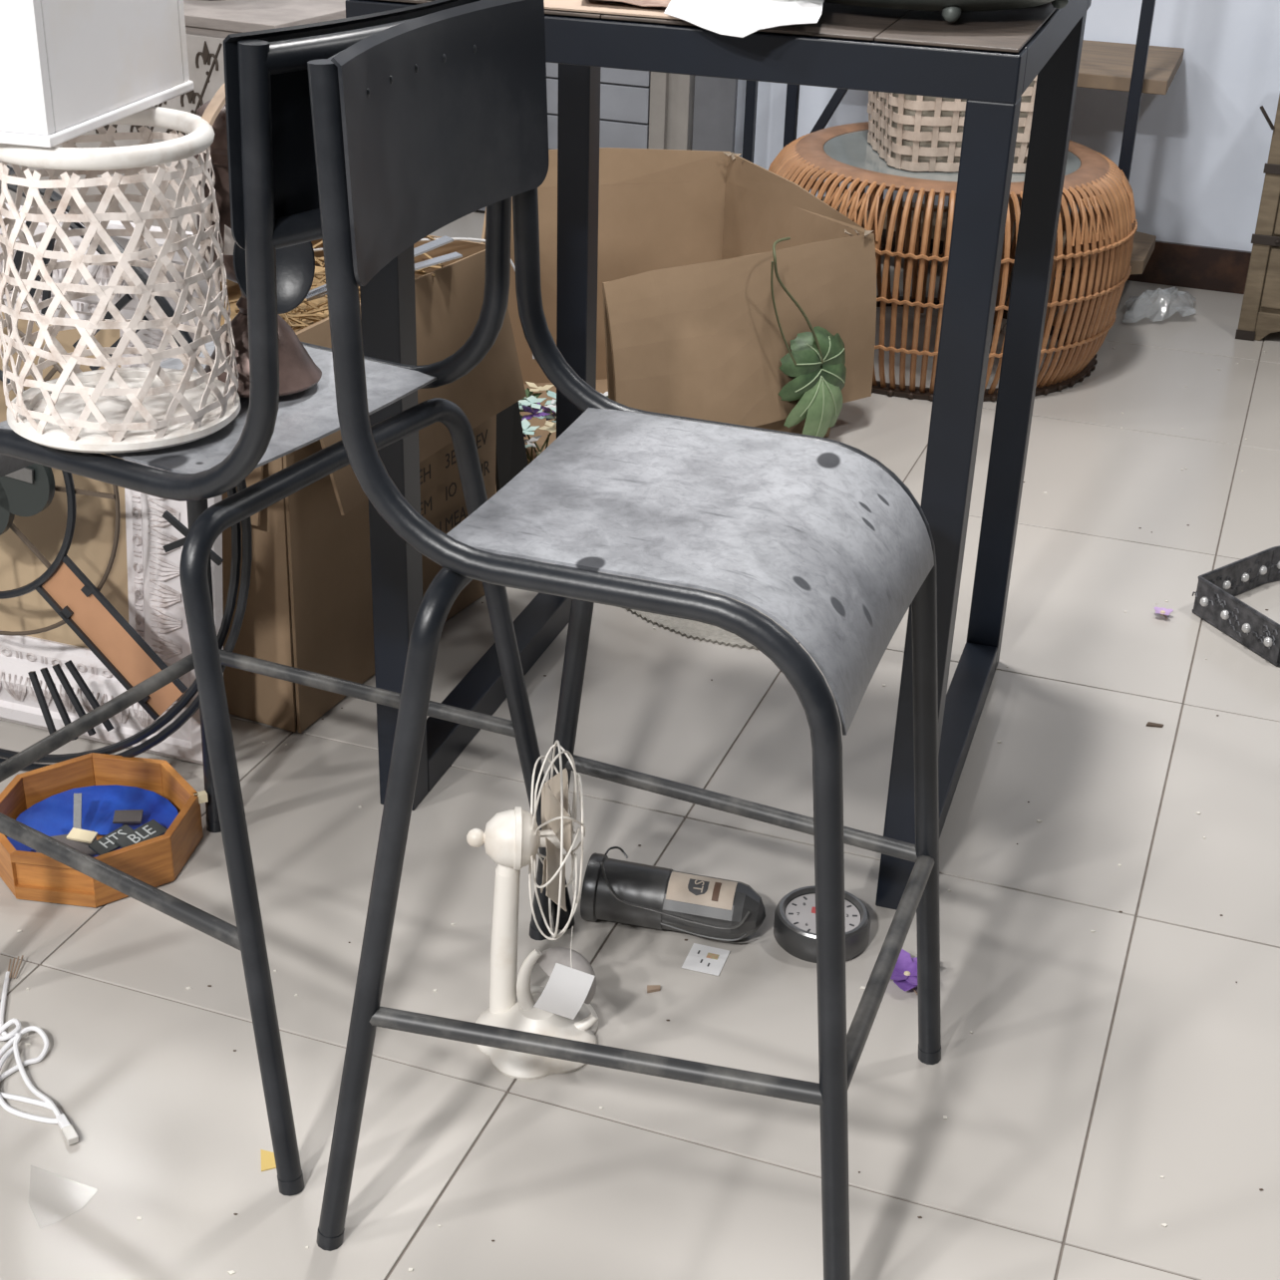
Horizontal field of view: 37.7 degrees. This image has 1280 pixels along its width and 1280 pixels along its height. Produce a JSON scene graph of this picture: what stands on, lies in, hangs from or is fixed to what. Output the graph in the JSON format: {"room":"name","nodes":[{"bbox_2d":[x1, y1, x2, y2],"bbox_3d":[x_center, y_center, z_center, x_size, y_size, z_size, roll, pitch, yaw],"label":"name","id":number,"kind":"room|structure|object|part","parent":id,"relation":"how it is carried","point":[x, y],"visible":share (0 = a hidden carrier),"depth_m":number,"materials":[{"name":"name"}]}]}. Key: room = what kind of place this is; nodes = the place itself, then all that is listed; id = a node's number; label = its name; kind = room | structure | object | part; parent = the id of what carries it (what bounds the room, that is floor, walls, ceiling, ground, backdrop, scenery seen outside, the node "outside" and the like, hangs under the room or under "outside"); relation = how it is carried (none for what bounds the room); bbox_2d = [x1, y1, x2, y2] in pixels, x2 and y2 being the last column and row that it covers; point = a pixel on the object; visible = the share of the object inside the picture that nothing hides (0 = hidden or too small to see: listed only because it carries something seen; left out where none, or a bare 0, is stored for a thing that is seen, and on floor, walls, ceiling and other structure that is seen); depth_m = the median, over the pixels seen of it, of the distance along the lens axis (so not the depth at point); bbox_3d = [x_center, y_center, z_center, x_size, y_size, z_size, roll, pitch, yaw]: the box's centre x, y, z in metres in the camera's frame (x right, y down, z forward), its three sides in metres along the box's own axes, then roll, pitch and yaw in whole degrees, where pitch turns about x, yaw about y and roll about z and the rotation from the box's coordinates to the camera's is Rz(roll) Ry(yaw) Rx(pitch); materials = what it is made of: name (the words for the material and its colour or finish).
{"room":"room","nodes":[
{"label":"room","id":0,"kind":"room"},
{"bbox_2d":[0,211,1279,1279],"bbox_3d":[-0.180,0.188,2.756,9.000,0.118,9.000,11,28,17],"label":"floor","id":1,"kind":"structure","parent":0,"point":[1093,1068],"depth_m":2.23,"materials":[{"name":"tile"}]},
{"bbox_2d":[0,955,78,1145],"bbox_3d":[-0.688,0.448,2.062,0.074,0.019,0.346,-11,30,-23],"label":"cable","id":2,"kind":"object","parent":1,"relation":"on","point":[69,1132],"visible":1,"depth_m":2.03,"materials":[{"name":"white plastic"}]},
{"bbox_3d":[-0.685,0.456,2.049,0.049,0.015,0.096,18,31,28],"label":"cord","id":3,"kind":"part","parent":2,"relation":"part of","materials":[{"name":"white plastic"}]},
{"bbox_3d":[-0.672,0.443,2.075,0.140,0.018,0.250,2,27,0],"label":"cord","id":4,"kind":"part","parent":2,"relation":"part of","materials":[{"name":"white plastic"}]},
{"bbox_3d":[-0.665,0.480,2.006,0.051,0.013,0.143,-18,33,-33],"label":"cord","id":5,"kind":"part","parent":2,"relation":"part of","materials":[{"name":"white plastic"}]},
{"bbox_2d":[0,752,203,907],"bbox_3d":[-0.702,0.240,2.413,0.249,0.066,0.249,5,27,7],"label":"wooden tray","id":6,"kind":"object","parent":1,"relation":"on","point":[159,860],"visible":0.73,"depth_m":2.38,"materials":[{"name":"orange wood"}]},
{"bbox_2d":[6,784,178,857],"bbox_3d":[-0.702,0.239,2.412,0.216,0.053,0.216,2,27,0],"label":"liner","id":7,"kind":"object","parent":6,"relation":"in","point":[53,815],"depth_m":2.47,"materials":[{"name":"fabric"}]},
{"bbox_2d":[35,830,98,856],"bbox_3d":[-0.727,0.262,2.379,0.075,0.014,0.045,-9,29,-20],"label":"plate","id":8,"kind":"object","parent":7,"relation":"on","point":[84,847],"visible":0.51,"depth_m":2.38,"materials":[{"name":"grey"}]},
{"bbox_2d":[66,827,97,843],"bbox_3d":[-0.712,0.249,2.393,0.034,0.008,0.019,7,27,10],"label":"card","id":9,"kind":"object","parent":8,"relation":"on","point":[78,834],"visible":1,"depth_m":2.39,"materials":[{"name":"beige"}]},
{"bbox_3d":[-0.728,0.225,2.427,0.010,0.044,0.036,-1,27,-6],"label":"black strip","id":10,"kind":"part","parent":7,"relation":"part of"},
{"bbox_2d":[88,824,133,855],"bbox_3d":[-0.668,0.255,2.383,0.026,0.010,0.062,19,31,30],"label":"word sign","id":11,"kind":"object","parent":7,"relation":"on","point":[105,844],"visible":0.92,"depth_m":2.38,"materials":[{"name":"grey"}]},
{"bbox_2d":[112,809,143,823],"bbox_3d":[-0.668,0.230,2.448,0.036,0.007,0.022,-1,27,-5],"label":"card","id":12,"kind":"object","parent":7,"relation":"on","point":[130,815],"visible":1,"depth_m":2.44,"materials":[{"name":"grey"}]},
{"bbox_2d":[114,819,167,848],"bbox_3d":[-0.636,0.250,2.394,0.028,0.010,0.064,19,32,30],"label":"word sign","id":13,"kind":"object","parent":7,"relation":"on","point":[153,828],"visible":0.86,"depth_m":2.40,"materials":[{"name":"grey"}]},
{"bbox_2d":[193,790,208,803],"bbox_3d":[-0.570,0.204,2.433,0.016,0.012,0.010,-12,30,-25],"label":"chip","id":14,"kind":"object","parent":6,"relation":"on","point":[202,796],"visible":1,"depth_m":2.43,"materials":[{"name":"beige"}]},
{"bbox_2d":[0,202,223,764],"bbox_3d":[-0.941,-0.233,2.546,0.832,0.774,0.078,9,28,13],"label":"frame","id":15,"kind":"object","parent":1,"relation":"on","point":[143,582],"visible":0.44,"depth_m":2.55,"materials":[{"name":"white paint"}]},
{"bbox_3d":[-0.916,-0.507,2.419,0.800,0.135,0.040,11,25,12],"label":"moulding","id":16,"kind":"part","parent":15,"relation":"part of","materials":[{"name":"white paint"}]},
{"bbox_3d":[-0.967,0.041,2.671,0.800,0.135,0.040,11,25,12],"label":"moulding","id":17,"kind":"part","parent":15,"relation":"part of","materials":[{"name":"white paint"}]},
{"bbox_3d":[-0.623,-0.171,2.475,0.135,0.740,0.040,11,25,12],"label":"moulding","id":18,"kind":"part","parent":15,"relation":"part of","materials":[{"name":"white paint"}]},
{"bbox_2d":[0,165,252,771],"bbox_3d":[-0.874,-0.211,2.422,0.852,0.852,0.050,11,28,18],"label":"clock","id":19,"kind":"object","parent":1,"relation":"on","point":[29,490],"visible":0.56,"depth_m":2.43,"materials":[{"name":"black metal"}]},
{"bbox_3d":[-0.711,0.017,2.459,0.176,0.162,0.005,11,26,18],"label":"plate rail","id":20,"kind":"part","parent":19,"relation":"part of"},
{"bbox_3d":[-0.687,-0.003,2.444,0.216,0.206,0.003,11,26,18],"label":"copper plate","id":21,"kind":"part","parent":19,"relation":"part of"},
{"bbox_3d":[-0.666,-0.020,2.423,0.176,0.162,0.005,11,26,18],"label":"plate rail","id":22,"kind":"part","parent":19,"relation":"part of","materials":[{"name":"orange metal"}]},
{"bbox_2d":[0,0,345,232],"bbox_3d":[-1.106,-1.009,3.992,1.230,0.758,0.530,14,29,22],"label":"base cabinet","id":23,"kind":"object","parent":1,"relation":"on","point":[208,23],"visible":0.09,"depth_m":3.51,"materials":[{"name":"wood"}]},
{"bbox_3d":[-1.217,-0.907,3.788,1.170,0.690,0.014,14,29,22],"label":"carved panel","id":24,"kind":"part","parent":23,"relation":"part of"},
{"bbox_3d":[-1.096,-1.319,3.835,1.210,0.021,0.510,14,29,22],"label":"moulding","id":25,"kind":"part","parent":23,"relation":"part of","materials":[{"name":"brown wood"}]},
{"bbox_2d":[260,1149,276,1171],"bbox_3d":[-0.381,0.534,1.930,0.018,0.001,0.032,-4,27,-11],"label":"chip","id":26,"kind":"object","parent":1,"relation":"on","point":[267,1157],"visible":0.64,"depth_m":1.93,"materials":[{"name":"yellow"}]},
{"bbox_2d":[0,0,574,1196],"bbox_3d":[-0.427,-0.104,1.960,0.531,1.113,0.557,16,30,25],"label":"bar stool","id":27,"kind":"object","parent":1,"relation":"on","point":[274,197],"visible":0.52,"depth_m":1.77,"materials":[{"name":"black metal"}]},
{"bbox_2d":[0,83,240,453],"bbox_3d":[-0.436,-0.361,1.759,0.336,0.305,0.218,-8,28,-18],"label":"wicker basket","id":28,"kind":"object","parent":27,"relation":"on","point":[113,409],"visible":0.98,"depth_m":1.71,"materials":[{"name":"wicker"}]},
{"bbox_2d":[0,0,193,147],"bbox_3d":[-0.591,-0.632,1.666,0.266,0.310,0.274,8,28,12],"label":"wooden box","id":29,"kind":"object","parent":28,"relation":"on","point":[70,69],"visible":1,"depth_m":1.63,"materials":[{"name":"paint"}]},
{"bbox_3d":[-0.368,-0.514,1.773,0.050,0.042,0.182,16,30,26],"label":"handle","id":30,"kind":"part","parent":28,"relation":"part of","materials":[{"name":"wicker"}]},
{"bbox_3d":[-0.532,-0.034,1.817,0.506,1.103,0.052,13,29,21],"label":"frame","id":31,"kind":"part","parent":27,"relation":"part of","materials":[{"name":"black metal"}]},
{"bbox_3d":[-0.456,-0.208,1.920,0.368,0.102,0.347,16,30,25],"label":"seat","id":32,"kind":"part","parent":27,"relation":"part of","materials":[{"name":"metal"}]},
{"bbox_2d":[193,99,321,397],"bbox_3d":[-0.377,-0.376,1.823,0.123,0.276,0.188,-3,27,-9],"label":"lamp","id":33,"kind":"object","parent":27,"relation":"on","point":[295,264],"visible":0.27,"depth_m":1.79,"materials":[{"name":"brown metal"}]},
{"bbox_3d":[-0.367,0.181,1.865,0.101,0.687,0.300,4,27,4],"label":"leg","id":34,"kind":"part","parent":27,"relation":"part of","materials":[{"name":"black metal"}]},
{"bbox_3d":[-0.215,-0.397,1.678,0.047,0.025,0.364,16,30,25],"label":"rail","id":35,"kind":"part","parent":27,"relation":"part of","materials":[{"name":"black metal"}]},
{"bbox_3d":[-0.351,-0.175,2.107,0.506,1.103,0.052,18,31,29],"label":"frame","id":36,"kind":"part","parent":27,"relation":"part of","materials":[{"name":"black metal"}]},
{"bbox_3d":[-0.224,-0.465,1.650,0.038,0.177,0.383,16,30,25],"label":"backrest","id":37,"kind":"part","parent":27,"relation":"part of","materials":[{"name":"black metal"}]},
{"bbox_3d":[-0.206,-0.522,1.612,0.047,0.025,0.364,16,30,25],"label":"rail","id":38,"kind":"part","parent":27,"relation":"part of","materials":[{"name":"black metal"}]},
{"bbox_3d":[-0.219,0.066,2.102,0.311,0.688,0.098,-18,33,-34],"label":"leg","id":39,"kind":"part","parent":27,"relation":"part of","materials":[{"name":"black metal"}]},
{"bbox_2d":[221,235,526,732],"bbox_3d":[-0.529,-0.298,2.854,0.484,0.634,0.611,14,29,22],"label":"carton","id":40,"kind":"object","parent":1,"relation":"on","point":[309,605],"visible":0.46,"depth_m":2.73,"materials":[{"name":"brown"}]},
{"bbox_2d":[220,235,462,331],"bbox_3d":[-0.514,-0.516,2.746,0.433,0.156,0.510,14,29,22],"label":"straw packing","id":41,"kind":"object","parent":40,"relation":"in","point":[308,313],"depth_m":2.74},
{"bbox_3d":[-0.381,-0.526,2.667,0.261,0.058,0.022,-18,33,-33],"label":"silver strip","id":42,"kind":"part","parent":41,"relation":"part of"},
{"bbox_3d":[-0.381,-0.525,2.719,0.271,0.038,0.020,-15,32,-30],"label":"silver strip","id":43,"kind":"part","parent":41,"relation":"part of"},
{"bbox_2d":[313,237,534,358],"bbox_3d":[-0.338,-0.540,2.943,0.348,0.191,0.012,3,27,1],"label":"string","id":44,"kind":"object","parent":40,"relation":"hanging from","point":[455,238],"visible":0.27,"depth_m":2.90,"materials":[{"name":"fabric"}]},
{"bbox_2d":[419,463,430,484],"bbox_3d":[-0.331,-0.247,2.840,0.001,0.024,0.053,14,29,22],"label":"print","id":45,"kind":"object","parent":40,"relation":"on","point":[429,472],"depth_m":2.85},
{"bbox_2d":[420,496,431,516],"bbox_3d":[-0.333,-0.200,2.865,0.001,0.024,0.055,14,29,22],"label":"print","id":46,"kind":"object","parent":40,"relation":"on","point":[425,502],"depth_m":2.87},
{"bbox_2d":[445,482,456,500],"bbox_3d":[-0.295,-0.234,2.934,0.001,0.024,0.032,14,29,22],"label":"print","id":47,"kind":"object","parent":40,"relation":"on","point":[450,494],"depth_m":2.93},
{"bbox_2d":[445,449,456,468],"bbox_3d":[-0.293,-0.281,2.910,0.001,0.024,0.031,14,29,22],"label":"print","id":48,"kind":"object","parent":40,"relation":"on","point":[453,451],"depth_m":2.91},
{"bbox_2d":[445,506,468,531],"bbox_3d":[-0.288,-0.196,2.974,0.001,0.024,0.078,14,29,22],"label":"print","id":49,"kind":"object","parent":40,"relation":"attached to","point":[463,509],"depth_m":2.97},
{"bbox_2d":[474,429,487,448],"bbox_3d":[-0.256,-0.315,2.979,0.001,0.023,0.057,14,29,22],"label":"print","id":50,"kind":"object","parent":40,"relation":"on","point":[483,439],"depth_m":2.98},
{"bbox_2d":[481,461,489,475],"bbox_3d":[-0.258,-0.268,3.003,0.001,0.024,0.069,14,29,22],"label":"print","id":51,"kind":"object","parent":40,"relation":"attached to","point":[485,468],"depth_m":3.02},
{"bbox_2d":[495,401,530,560],"bbox_3d":[-0.213,-0.279,3.190,0.092,0.316,0.042,-22,36,-39],"label":"board","id":52,"kind":"object","parent":1,"relation":"on","point":[510,453],"visible":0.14,"depth_m":3.16,"materials":[{"name":"black"}]},
{"bbox_2d":[466,740,598,1079],"bbox_3d":[-0.119,0.279,2.064,0.146,0.350,0.204,-9,29,-21],"label":"desk fan","id":53,"kind":"object","parent":1,"relation":"on","point":[512,838],"visible":0.9,"depth_m":2.06,"materials":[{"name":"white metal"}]},
{"bbox_3d":[-0.178,0.214,2.034,0.020,0.021,0.020,2,27,0],"label":"knob","id":54,"kind":"part","parent":53,"relation":"part of","materials":[{"name":"plastic"}]},
{"bbox_3d":[-0.151,0.215,2.038,0.037,0.062,0.062,2,27,0],"label":"motor","id":55,"kind":"part","parent":53,"relation":"part of","materials":[{"name":"plastic"}]},
{"bbox_3d":[-0.125,0.216,2.039,0.031,0.069,0.069,2,27,0],"label":"motor","id":56,"kind":"part","parent":53,"relation":"part of","materials":[{"name":"plastic"}]},
{"bbox_3d":[-0.097,0.240,2.080,0.022,0.079,0.077,15,30,24],"label":"blade","id":57,"kind":"part","parent":53,"relation":"part of","materials":[{"name":"beige"}]},
{"bbox_3d":[-0.094,0.179,2.067,0.028,0.076,0.080,-1,27,-5],"label":"blade","id":58,"kind":"part","parent":53,"relation":"part of","materials":[{"name":"beige"}]},
{"bbox_3d":[-0.090,0.253,2.020,0.023,0.077,0.080,0,27,-4],"label":"blade","id":59,"kind":"part","parent":53,"relation":"part of","materials":[{"name":"beige"}]},
{"bbox_3d":[-0.088,0.193,2.007,0.018,0.081,0.078,-16,32,-31],"label":"blade","id":60,"kind":"part","parent":53,"relation":"part of","materials":[{"name":"beige"}]},
{"bbox_2d":[533,926,595,1019],"bbox_3d":[-0.087,0.374,2.049,0.055,0.097,0.061,-11,30,-23],"label":"paper tag","id":61,"kind":"object","parent":53,"relation":"hanging from","point":[566,989],"visible":1,"depth_m":2.03,"materials":[{"name":"white paper"}]},
{"bbox_2d":[475,61,694,212],"bbox_3d":[-0.163,-1.598,5.147,0.660,0.900,0.128,11,28,17],"label":"cabinet","id":62,"kind":"object","parent":1,"relation":"on","point":[639,109],"visible":0.06,"depth_m":5.10,"materials":[{"name":"grey painted wood"}]},
{"bbox_3d":[-0.221,-1.584,5.124,0.530,0.093,0.018,11,28,17],"label":"drawer","id":63,"kind":"part","parent":62,"relation":"part of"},
{"bbox_3d":[-0.224,-1.497,5.168,0.530,0.093,0.018,11,28,17],"label":"drawer","id":64,"kind":"part","parent":62,"relation":"part of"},
{"bbox_3d":[-0.227,-1.410,5.212,0.530,0.093,0.018,11,28,17],"label":"drawer","id":65,"kind":"part","parent":62,"relation":"part of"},
{"bbox_2d":[307,0,941,1279],"bbox_3d":[0.029,0.021,1.744,0.536,1.113,0.570,10,28,16],"label":"bar stool","id":66,"kind":"object","parent":1,"relation":"on","point":[422,125],"visible":0.99,"depth_m":1.64,"materials":[{"name":"black metal"}]},
{"bbox_3d":[-0.180,0.237,1.758,0.086,0.695,0.308,21,33,33],"label":"leg","id":67,"kind":"part","parent":66,"relation":"part of","materials":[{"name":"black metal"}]},
{"bbox_3d":[-0.170,-0.437,1.599,0.040,0.177,0.401,10,28,16],"label":"backrest","id":68,"kind":"part","parent":66,"relation":"part of","materials":[{"name":"black metal"}]},
{"bbox_3d":[-0.080,0.112,2.012,0.087,0.695,0.301,1,27,-1],"label":"leg","id":69,"kind":"part","parent":66,"relation":"part of","materials":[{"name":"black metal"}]},
{"bbox_3d":[0.058,-0.077,1.688,0.358,0.110,0.357,10,28,16],"label":"seat","id":70,"kind":"part","parent":66,"relation":"part of","materials":[{"name":"metal"}]},
{"bbox_3d":[0.103,-0.058,1.905,0.514,1.103,0.045,9,28,14],"label":"frame","id":71,"kind":"part","parent":66,"relation":"part of","materials":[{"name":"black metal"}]},
{"bbox_2d":[16,347,1265,1275],"bbox_3d":[0.357,-0.031,3.090,2.275,0.001,3.130,2,27,0],"label":"pale grit","id":72,"kind":"object","parent":1,"relation":"on","point":[231,1272],"visible":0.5,"depth_m":2.19,"materials":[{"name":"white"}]},
{"bbox_2d":[646,984,659,992],"bbox_3d":[0.016,0.408,2.200,0.018,0.004,0.010,-6,28,-15],"label":"bit","id":73,"kind":"object","parent":1,"relation":"on","point":[650,988],"visible":1,"depth_m":2.20,"materials":[{"name":"brown"}]},
{"bbox_2d":[580,846,765,941],"bbox_3d":[0.043,0.317,2.292,0.223,0.085,0.083,8,28,11],"label":"metal canister","id":74,"kind":"object","parent":1,"relation":"on","point":[614,890],"visible":1,"depth_m":2.27,"materials":[{"name":"metal"}]},
{"bbox_2d":[480,147,876,493],"bbox_3d":[0.014,-0.651,3.738,0.920,0.511,0.679,-7,28,-17],"label":"carton","id":75,"kind":"object","parent":1,"relation":"on","point":[688,326],"visible":0.61,"depth_m":3.74,"materials":[{"name":"cardboard"}]},
{"bbox_2d":[518,381,608,463],"bbox_3d":[-0.189,-0.401,3.591,0.272,0.163,0.229,2,27,0],"label":"artificial flowers","id":76,"kind":"object","parent":75,"relation":"in","point":[525,404],"visible":0.22,"depth_m":3.59,"materials":[{"name":"multicoloured fabric"}]},
{"bbox_2d":[770,236,846,437],"bbox_3d":[0.328,-0.568,3.654,0.226,0.440,0.063,-14,31,-29],"label":"monstera leaf","id":77,"kind":"object","parent":75,"relation":"hanging from","point":[819,389],"visible":0.99,"depth_m":3.67,"materials":[{"name":"plant"}]},
{"bbox_3d":[0.274,-0.619,3.567,0.074,0.212,0.006,-13,30,-27],"label":"stem","id":78,"kind":"part","parent":77,"relation":"part of","materials":[{"name":"green"}]},
{"bbox_3d":[0.291,-0.646,3.594,0.137,0.248,0.053,-15,31,-30],"label":"stem","id":79,"kind":"part","parent":77,"relation":"part of","materials":[{"name":"green"}]},
{"bbox_2d":[681,943,730,975],"bbox_3d":[0.080,0.384,2.255,0.046,0.001,0.052,10,28,15],"label":"printed card","id":80,"kind":"object","parent":1,"relation":"on","point":[701,958],"visible":1,"depth_m":2.25,"materials":[{"name":"white paper"}]},
{"bbox_2d":[706,953,719,959],"bbox_3d":[0.088,0.381,2.260,0.014,0.001,0.010,10,28,15],"label":"picture","id":81,"kind":"object","parent":80,"relation":"on","point":[710,956],"depth_m":2.26},
{"bbox_2d":[625,576,789,649],"bbox_3d":[0.104,-0.075,3.156,0.297,0.004,0.400,2,27,0],"label":"bubble wrap","id":82,"kind":"object","parent":1,"relation":"on","point":[688,628],"visible":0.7,"depth_m":3.04,"materials":[{"name":"plastic"}]},
{"bbox_2d":[691,75,737,153],"bbox_3d":[0.214,-1.519,5.016,0.115,0.900,0.079,11,28,17],"label":"board","id":83,"kind":"object","parent":1,"relation":"on","point":[715,99],"visible":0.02,"depth_m":5.03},
{"bbox_2d":[345,0,1091,910],"bbox_3d":[0.126,-0.339,2.524,0.745,1.049,0.733,10,28,15],"label":"bar table","id":84,"kind":"object","parent":1,"relation":"on","point":[988,60],"visible":0.66,"depth_m":2.24,"materials":[{"name":"black metal"}]},
{"bbox_3d":[-0.307,-0.227,2.335,0.050,0.996,0.050,10,28,15],"label":"leg","id":85,"kind":"part","parent":84,"relation":"part of","materials":[{"name":"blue metal"}]},
{"bbox_3d":[-0.215,0.050,2.840,0.050,0.050,0.631,10,28,15],"label":"floor rail","id":86,"kind":"part","parent":84,"relation":"part of","materials":[{"name":"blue metal"}]},
{"bbox_3d":[-0.098,-0.516,2.917,0.054,0.996,0.050,10,28,15],"label":"leg","id":87,"kind":"part","parent":84,"relation":"part of","materials":[{"name":"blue metal"}]},
{"bbox_2d":[543,0,681,19],"bbox_3d":[-0.057,-0.779,2.213,0.419,0.004,0.467,8,28,12],"label":"cardboard sheet","id":88,"kind":"object","parent":84,"relation":"on","point":[591,6],"visible":0.43,"depth_m":2.02,"materials":[{"name":"cardboard"}]},
{"bbox_2d":[605,0,824,37],"bbox_3d":[0.074,-0.681,2.012,0.275,0.021,0.277,2,27,0],"label":"crumpled paper","id":89,"kind":"object","parent":88,"relation":"on","point":[735,18],"visible":1,"depth_m":1.96,"materials":[{"name":"paper"}]},
{"bbox_3d":[0.035,-0.636,2.008,0.745,0.048,0.050,10,28,15],"label":"rail","id":90,"kind":"part","parent":84,"relation":"part of","materials":[{"name":"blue metal"}]},
{"bbox_2d":[824,0,1068,22],"bbox_3d":[0.310,-0.751,2.120,0.412,0.056,0.371,2,27,0],"label":"tray","id":91,"kind":"object","parent":84,"relation":"on","point":[951,10],"visible":0.84,"depth_m":2.00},
{"bbox_2d":[824,0,1054,10],"bbox_3d":[0.310,-0.756,2.118,0.412,0.046,0.371,2,27,0],"label":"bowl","id":92,"kind":"object","parent":91,"relation":"on","point":[922,5],"depth_m":2.00,"materials":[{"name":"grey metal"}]},
{"bbox_3d":[0.346,-0.114,2.154,0.058,0.996,0.050,10,28,15],"label":"leg","id":93,"kind":"part","parent":84,"relation":"part of","materials":[{"name":"black metal"}]},
{"bbox_3d":[0.434,0.163,2.661,0.050,0.050,0.631,10,28,15],"label":"floor rail","id":94,"kind":"part","parent":84,"relation":"part of","materials":[{"name":"black metal"}]},
{"bbox_3d":[0.555,-0.403,2.737,0.054,0.996,0.050,10,28,15],"label":"leg","id":95,"kind":"part","parent":84,"relation":"part of","materials":[{"name":"black metal"}]},
{"bbox_3d":[0.470,-0.723,2.208,0.050,0.048,0.631,10,28,15],"label":"rail","id":96,"kind":"part","parent":84,"relation":"part of","materials":[{"name":"black metal"}]},
{"bbox_2d":[207,481,1268,1241],"bbox_3d":[0.373,0.176,2.683,1.984,0.001,2.196,2,27,0],"label":"dark grit","id":97,"kind":"object","parent":1,"relation":"on","point":[1024,481],"visible":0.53,"depth_m":2.25,"materials":[{"name":"brown"}]},
{"bbox_2d":[773,885,870,962],"bbox_3d":[0.223,0.347,2.296,0.117,0.039,0.117,2,27,0],"label":"clock","id":98,"kind":"object","parent":1,"relation":"on","point":[795,931],"visible":0.7,"depth_m":2.27,"materials":[{"name":"metal"}]},
{"bbox_2d":[890,949,917,994],"bbox_3d":[0.318,0.393,2.226,0.074,0.022,0.074,2,27,0],"label":"flower","id":99,"kind":"object","parent":1,"relation":"on","point":[904,974],"visible":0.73,"depth_m":2.23,"materials":[{"name":"purple plant"}]},
{"bbox_2d":[768,121,1137,401],"bbox_3d":[0.689,-0.889,4.295,0.852,0.458,0.852,12,29,20],"label":"table","id":100,"kind":"object","parent":1,"relation":"on","point":[837,154],"visible":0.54,"depth_m":4.03,"materials":[{"name":"wicker"}]},
{"bbox_3d":[0.696,-1.085,4.196,0.570,0.005,0.570,2,27,0],"label":"glass","id":101,"kind":"part","parent":100,"relation":"part of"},
{"bbox_2d":[867,74,1037,172],"bbox_3d":[0.700,-1.213,4.112,0.390,0.297,0.390,-1,27,-5],"label":"basket","id":102,"kind":"object","parent":100,"relation":"on","point":[912,133],"visible":0.29,"depth_m":4.00,"materials":[{"name":"beige"}]},
{"bbox_2d":[742,0,1184,274],"bbox_3d":[0.766,-1.587,4.524,1.081,1.500,0.543,11,28,17],"label":"shelf unit","id":103,"kind":"object","parent":1,"relation":"on","point":[1136,69],"visible":0.3,"depth_m":4.49,"materials":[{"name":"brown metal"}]},
{"bbox_3d":[0.301,-1.719,4.753,0.026,1.500,0.026,11,28,17],"label":"post","id":104,"kind":"part","parent":103,"relation":"part of","materials":[{"name":"black metal"}]},
{"bbox_3d":[0.375,-1.537,4.401,0.026,1.500,0.026,11,28,17],"label":"post","id":105,"kind":"part","parent":103,"relation":"part of","materials":[{"name":"black metal"}]},
{"bbox_3d":[1.129,-1.398,4.175,0.027,1.500,0.027,11,28,17],"label":"post","id":106,"kind":"part","parent":103,"relation":"part of","materials":[{"name":"black metal"}]},
{"bbox_2d":[1146,721,1163,727],"bbox_3d":[0.769,0.127,2.804,0.026,0.003,0.010,6,27,8],"label":"chip","id":107,"kind":"object","parent":1,"relation":"on","point":[1149,724],"visible":1,"depth_m":2.80,"materials":[{"name":"brown"}]},
{"bbox_2d":[1153,606,1173,620],"bbox_3d":[0.875,-0.045,3.137,0.033,0.011,0.034,2,27,0],"label":"blossom","id":108,"kind":"object","parent":1,"relation":"on","point":[1162,611],"visible":1,"depth_m":3.14,"materials":[{"name":"purple plant"}]},
{"bbox_2d":[1192,545,1279,666],"bbox_3d":[1.162,-0.069,3.143,0.446,0.067,0.317,-11,30,-23],"label":"belt","id":109,"kind":"object","parent":1,"relation":"on","point":[1215,603],"visible":1,"depth_m":3.10,"materials":[{"name":"grey"}]},
{"bbox_2d":[1235,94,1279,340],"bbox_3d":[1.774,-1.009,4.440,0.658,0.604,0.354,11,28,17],"label":"wooden crate","id":110,"kind":"object","parent":1,"relation":"on","point":[1259,317],"visible":1,"depth_m":4.44,"materials":[{"name":"brown wood"}]},
{"bbox_3d":[1.738,-0.814,4.378,0.535,0.145,0.012,11,28,17],"label":"panel","id":111,"kind":"part","parent":110,"relation":"part of","materials":[{"name":"brown wood"}]},
{"bbox_3d":[1.743,-0.970,4.299,0.535,0.145,0.012,11,28,17],"label":"panel","id":112,"kind":"part","parent":110,"relation":"part of","materials":[{"name":"brown wood"}]},
{"bbox_2d":[734,0,1279,251],"bbox_3d":[1.145,-2.405,4.390,7.440,3.100,0.120,11,28,17],"label":"wall","id":113,"kind":"structure","parent":0,"point":[1201,150],"depth_m":4.78,"materials":[{"name":"paint"}]},
{"bbox_2d":[863,225,1251,294],"bbox_3d":[1.078,-1.044,5.010,7.440,0.110,0.014,11,28,17],"label":"baseboard","id":114,"kind":"structure","parent":113,"relation":"attached to","point":[1169,263],"depth_m":4.89,"materials":[{"name":"dark wood"}]}
]}

